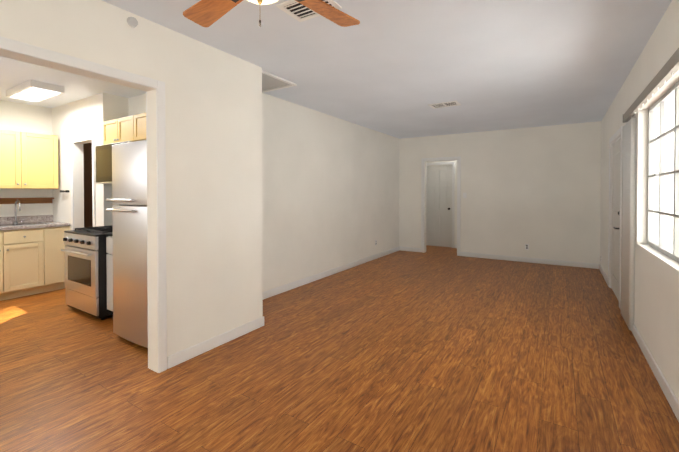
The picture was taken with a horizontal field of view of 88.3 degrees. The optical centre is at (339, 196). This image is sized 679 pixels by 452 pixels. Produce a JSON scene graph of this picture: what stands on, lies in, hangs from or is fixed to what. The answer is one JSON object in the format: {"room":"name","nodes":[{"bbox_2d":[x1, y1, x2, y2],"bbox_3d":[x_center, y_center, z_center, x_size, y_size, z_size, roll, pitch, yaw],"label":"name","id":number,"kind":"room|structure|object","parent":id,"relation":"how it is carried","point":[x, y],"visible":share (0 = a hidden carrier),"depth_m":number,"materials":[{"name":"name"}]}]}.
{"room":"empty living room","nodes":[
{"label":"empty living room","id":0,"kind":"room"},
{"bbox_2d":[0,100,52,216],"bbox_3d":[-4.636,-0.010,4.861,0.120,2.620,5.020,0,1,32],"label":"wall","id":1,"kind":"structure","parent":0,"point":[15,116],"depth_m":5.00,"materials":[{"name":"white paint"}]},
{"bbox_2d":[0,216,51,223],"bbox_3d":[-5.035,0.333,4.092,0.020,0.098,2.746,0,1,32],"label":"backsplash","id":2,"kind":"structure","parent":1,"relation":"attached to","point":[27,219],"depth_m":4.96,"materials":[{"name":"grey stone"}]},
{"bbox_2d":[0,197,53,203],"bbox_3d":[-4.466,0.057,4.938,0.083,0.084,0.690,0,1,32],"label":"shelf rail","id":3,"kind":"object","parent":1,"relation":"attached to","point":[23,200],"visible":1,"depth_m":4.98,"materials":[{"name":"brown wood"}]},
{"bbox_2d":[0,129,57,188],"bbox_3d":[-4.429,-0.494,4.756,0.330,0.770,0.888,0,1,32],"label":"upper cabinet","id":4,"kind":"object","parent":1,"relation":"attached to","point":[28,160],"depth_m":4.76,"materials":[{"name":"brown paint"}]},
{"bbox_2d":[52,93,113,229],"bbox_3d":[-3.617,-0.010,4.894,1.570,2.620,0.120,0,1,32],"label":"wall","id":5,"kind":"structure","parent":0,"point":[88,116],"depth_m":4.90,"materials":[{"name":"white paint"}]},
{"bbox_2d":[70,135,95,229],"bbox_3d":[-3.463,0.249,4.720,0.690,2.105,0.016,0,1,32],"label":"door frame","id":6,"kind":"structure","parent":5,"relation":"attached to","point":[85,138],"depth_m":4.62,"materials":[{"name":"white wood"}]},
{"bbox_2d":[83,143,92,226],"bbox_3d":[-3.167,-0.019,5.721,1.446,2.618,1.740,0,1,32],"label":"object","id":7,"kind":"object","parent":6,"relation":"in","point":[88,215],"depth_m":5.64,"materials":[{"name":"brown wood"}]},
{"bbox_2d":[113,95,128,204],"bbox_3d":[-2.921,-0.007,4.639,0.120,2.620,0.190,0,1,32],"label":"wall","id":8,"kind":"structure","parent":0,"point":[120,107],"depth_m":4.59,"materials":[{"name":"white paint"}]},
{"bbox_2d":[0,0,253,372],"bbox_3d":[-2.045,0.028,1.655,0.120,2.620,4.310,0,1,32],"label":"wall","id":9,"kind":"structure","parent":0,"point":[209,196],"depth_m":2.83,"materials":[{"name":"white paint"}]},
{"bbox_2d":[0,36,166,372],"bbox_3d":[-1.662,0.233,2.267,0.152,2.195,1.040,0,1,32],"label":"door frame","id":10,"kind":"structure","parent":9,"relation":"attached to","point":[15,46],"depth_m":2.62,"materials":[{"name":"white wood"}]},
{"bbox_2d":[127,17,137,27],"bbox_3d":[-1.450,-1.226,2.453,0.022,0.070,0.070,0,1,32],"label":"smoke detector","id":11,"kind":"object","parent":9,"relation":"attached to","point":[132,22],"visible":0.96,"depth_m":2.44,"materials":[{"name":"grey plastic"}]},
{"bbox_2d":[167,316,263,368],"bbox_3d":[-1.048,1.273,3.133,0.018,0.095,1.039,0,1,32],"label":"baseboard","id":12,"kind":"structure","parent":9,"relation":"attached to","point":[177,358],"depth_m":3.03,"materials":[{"name":"white wood"}]},
{"bbox_2d":[128,64,262,319],"bbox_3d":[-1.852,-0.001,4.150,2.450,2.620,0.120,0,1,32],"label":"wall","id":13,"kind":"structure","parent":0,"point":[137,104],"depth_m":3.50,"materials":[{"name":"white paint"}]},
{"bbox_2d":[103,118,118,144],"bbox_3d":[-2.711,-0.792,4.416,0.411,0.305,0.322,0,1,32],"label":"upper cabinet","id":14,"kind":"object","parent":13,"relation":"attached to","point":[111,127],"depth_m":4.29,"materials":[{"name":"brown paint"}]},
{"bbox_2d":[119,115,134,141],"bbox_3d":[-2.424,-0.789,4.236,0.460,0.305,0.322,0,1,32],"label":"upper cabinet","id":15,"kind":"object","parent":13,"relation":"attached to","point":[129,128],"depth_m":4.09,"materials":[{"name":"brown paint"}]},
{"bbox_2d":[96,141,132,183],"bbox_3d":[-2.597,-0.395,4.276,0.760,0.475,0.446,0,1,32],"label":"upper cabinet","id":16,"kind":"object","parent":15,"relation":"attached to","point":[103,164],"visible":0.31,"depth_m":4.20,"materials":[{"name":"brown wood"}]},
{"bbox_2d":[135,113,145,140],"bbox_3d":[-2.116,-0.787,4.042,0.459,0.305,0.322,0,1,32],"label":"upper cabinet","id":17,"kind":"object","parent":13,"relation":"attached to","point":[140,119],"depth_m":3.94,"materials":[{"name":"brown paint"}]},
{"bbox_2d":[262,93,399,291],"bbox_3d":[0.315,-0.030,6.591,0.120,2.620,6.320,0,1,32],"label":"wall","id":18,"kind":"structure","parent":0,"point":[330,192],"depth_m":5.50,"materials":[{"name":"white paint"}]},
{"bbox_2d":[263,246,399,299],"bbox_3d":[0.052,1.239,6.062,0.014,0.095,5.120,0,1,32],"label":"baseboard","id":19,"kind":"structure","parent":18,"relation":"attached to","point":[298,283],"depth_m":5.51,"materials":[{"name":"white wood"}]},
{"bbox_2d":[0,0,671,138],"bbox_3d":[-0.043,-1.379,4.803,8.200,0.120,12.200,0,1,32],"label":"ceiling","id":20,"kind":"structure","parent":0,"point":[394,68],"depth_m":3.29,"materials":[{"name":"white paint"}]},
{"bbox_2d":[6,80,63,101],"bbox_3d":[-3.701,-1.271,4.247,0.800,0.082,0.320,0,1,32],"label":"kitchen ceiling light","id":21,"kind":"object","parent":20,"relation":"attached to","point":[34,90],"visible":1,"depth_m":4.12,"materials":[{"name":"white"}]},
{"bbox_2d":[183,0,359,26],"bbox_3d":[-0.400,-1.070,1.759,1.107,0.424,1.107,0,1,-3],"label":"ceiling fan","id":22,"kind":"object","parent":20,"relation":"hanging from","point":[205,13],"visible":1,"depth_m":2.10,"materials":[{"name":"brown wood"}]},
{"bbox_2d":[262,70,296,92],"bbox_3d":[-0.888,-1.298,3.977,0.570,0.022,0.560,0,1,32],"label":"ceiling panel","id":23,"kind":"object","parent":20,"relation":"attached to","point":[271,82],"visible":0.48,"depth_m":4.00,"materials":[{"name":"white paint"}]},
{"bbox_2d":[276,0,341,21],"bbox_3d":[-0.206,-1.285,2.367,0.360,0.010,0.260,0,1,32],"label":"ceiling vent","id":24,"kind":"object","parent":20,"relation":"in","point":[297,11],"visible":0.73,"depth_m":2.40,"materials":[{"name":"white metal"}]},
{"bbox_2d":[428,101,460,108],"bbox_3d":[1.505,-1.316,5.012,0.400,0.010,0.260,0,1,32],"label":"ceiling vent","id":25,"kind":"object","parent":20,"relation":"in","point":[445,104],"visible":0.98,"depth_m":5.00,"materials":[{"name":"white metal"}]},
{"bbox_2d":[0,245,678,451],"bbox_3d":[-0.043,1.361,4.836,8.200,0.120,12.200,0,1,32],"label":"floor","id":26,"kind":"structure","parent":0,"point":[438,349],"depth_m":2.61,"materials":[{"name":"brown wood"}]},
{"bbox_2d":[0,228,47,300],"bbox_3d":[-4.449,0.862,4.481,0.605,0.885,0.874,0,1,32],"label":"base cabinet","id":27,"kind":"object","parent":26,"relation":"on","point":[32,259],"depth_m":4.51,"materials":[{"name":"beige wood"}]},
{"bbox_2d":[12,220,63,227],"bbox_3d":[-4.783,0.404,3.935,0.615,0.040,2.746,0,1,32],"label":"countertop","id":28,"kind":"structure","parent":27,"relation":"on","point":[47,223],"depth_m":4.69,"materials":[{"name":"grey stone"}]},
{"bbox_2d":[44,224,70,291],"bbox_3d":[-4.152,0.856,4.953,0.605,0.885,0.359,0,1,32],"label":"base cabinet","id":29,"kind":"object","parent":26,"relation":"on","point":[53,237],"depth_m":4.80,"materials":[{"name":"beige wood"}]},
{"bbox_2d":[61,225,112,319],"bbox_3d":[-2.695,0.836,4.134,0.764,0.945,0.772,0,1,32],"label":"gas range","id":30,"kind":"object","parent":26,"relation":"on","point":[84,251],"visible":0.58,"depth_m":3.78,"materials":[{"name":"silver metal"}]},
{"bbox_2d":[105,233,112,310],"bbox_3d":[-2.105,0.850,3.853,0.535,0.925,0.662,0,1,32],"label":"base cabinet","id":31,"kind":"object","parent":26,"relation":"on","point":[109,255],"visible":0.17,"depth_m":3.69,"materials":[{"name":"white"}]},
{"bbox_2d":[106,140,147,347],"bbox_3d":[-1.609,0.412,3.385,0.750,1.812,0.864,0,1,32],"label":"fridge","id":32,"kind":"object","parent":26,"relation":"on","point":[129,224],"visible":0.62,"depth_m":3.06,"materials":[{"name":"silver metal"}]},
{"bbox_2d":[427,160,456,247],"bbox_3d":[2.637,-0.056,8.733,1.530,2.620,0.120,0,1,32],"label":"wall","id":33,"kind":"structure","parent":0,"point":[455,215],"depth_m":8.53,"materials":[{"name":"white paint"}]},
{"bbox_2d":[426,165,451,246],"bbox_3d":[2.458,0.229,8.798,0.728,2.038,0.107,0,1,32],"label":"hall door","id":34,"kind":"structure","parent":33,"relation":"in","point":[439,208],"depth_m":8.79,"materials":[{"name":"white paint"}]},
{"bbox_2d":[427,162,454,247],"bbox_3d":[2.445,0.199,8.777,0.860,2.110,0.016,0,1,32],"label":"door frame","id":35,"kind":"structure","parent":33,"relation":"attached to","point":[453,172],"depth_m":8.56,"materials":[{"name":"white wood"}]},
{"bbox_2d":[399,121,600,263],"bbox_3d":[2.999,-0.038,7.289,3.920,2.620,0.120,0,1,32],"label":"wall","id":36,"kind":"structure","parent":0,"point":[537,190],"depth_m":6.87,"materials":[{"name":"white paint"}]},
{"bbox_2d":[400,246,420,251],"bbox_3d":[1.643,1.215,8.078,0.500,0.095,0.014,0,1,32],"label":"baseboard","id":37,"kind":"structure","parent":36,"relation":"attached to","point":[412,249],"depth_m":8.07,"materials":[{"name":"white wood"}]},
{"bbox_2d":[421,156,460,255],"bbox_3d":[2.258,0.201,7.758,0.860,2.130,0.152,0,1,32],"label":"door frame","id":38,"kind":"structure","parent":36,"relation":"attached to","point":[458,158],"depth_m":7.66,"materials":[{"name":"white wood"}]},
{"bbox_2d":[461,252,598,268],"bbox_3d":[3.607,1.229,6.843,2.400,0.095,0.014,0,1,32],"label":"baseboard","id":39,"kind":"structure","parent":36,"relation":"attached to","point":[467,254],"depth_m":6.75,"materials":[{"name":"white wood"}]},
{"bbox_2d":[600,0,678,401],"bbox_3d":[2.234,0.022,2.129,0.280,2.620,9.670,0,1,32],"label":"wall","id":40,"kind":"structure","parent":0,"point":[656,298],"depth_m":3.12,"materials":[{"name":"white paint"}]},
{"bbox_2d":[598,264,607,284],"bbox_3d":[4.249,1.244,5.623,0.014,0.095,1.315,0,1,32],"label":"baseboard","id":41,"kind":"structure","parent":40,"relation":"attached to","point":[600,268],"depth_m":5.59,"materials":[{"name":"white wood"}]},
{"bbox_2d":[611,139,619,300],"bbox_3d":[3.598,0.286,4.559,0.108,2.020,0.944,0,1,32],"label":"entry door","id":42,"kind":"structure","parent":40,"relation":"in","point":[615,214],"depth_m":4.62,"materials":[{"name":"white paint"}]},
{"bbox_2d":[608,126,622,307],"bbox_3d":[3.708,0.240,4.489,0.293,2.130,1.150,0,1,32],"label":"door frame","id":43,"kind":"structure","parent":40,"relation":"attached to","point":[615,138],"depth_m":4.90,"materials":[{"name":"white wood"}]},
{"bbox_2d":[620,301,678,421],"bbox_3d":[1.408,1.297,1.107,0.014,0.095,7.035,0,1,32],"label":"baseboard","id":44,"kind":"structure","parent":40,"relation":"attached to","point":[664,385],"depth_m":2.49,"materials":[{"name":"white wood"}]},
{"bbox_2d":[623,48,678,122],"bbox_3d":[2.355,-0.808,2.629,0.058,0.114,2.482,0,1,32],"label":"track","id":45,"kind":"object","parent":40,"relation":"attached to","point":[666,72],"visible":0.96,"depth_m":2.48,"materials":[{"name":"grey metal"}]},
{"bbox_2d":[621,118,635,330],"bbox_3d":[2.954,0.265,3.582,0.038,2.040,0.530,0,1,32],"label":"panel","id":46,"kind":"object","parent":45,"relation":"hanging from","point":[628,213],"visible":1,"depth_m":3.46,"materials":[{"name":"white fabric"}]},
{"bbox_2d":[647,81,678,262],"bbox_3d":[2.382,-0.177,2.489,0.065,1.248,1.758,0,1,32],"label":"window","id":47,"kind":"structure","parent":40,"relation":"in","point":[660,103],"depth_m":2.84,"materials":[{"name":"silver metal"}]}
]}

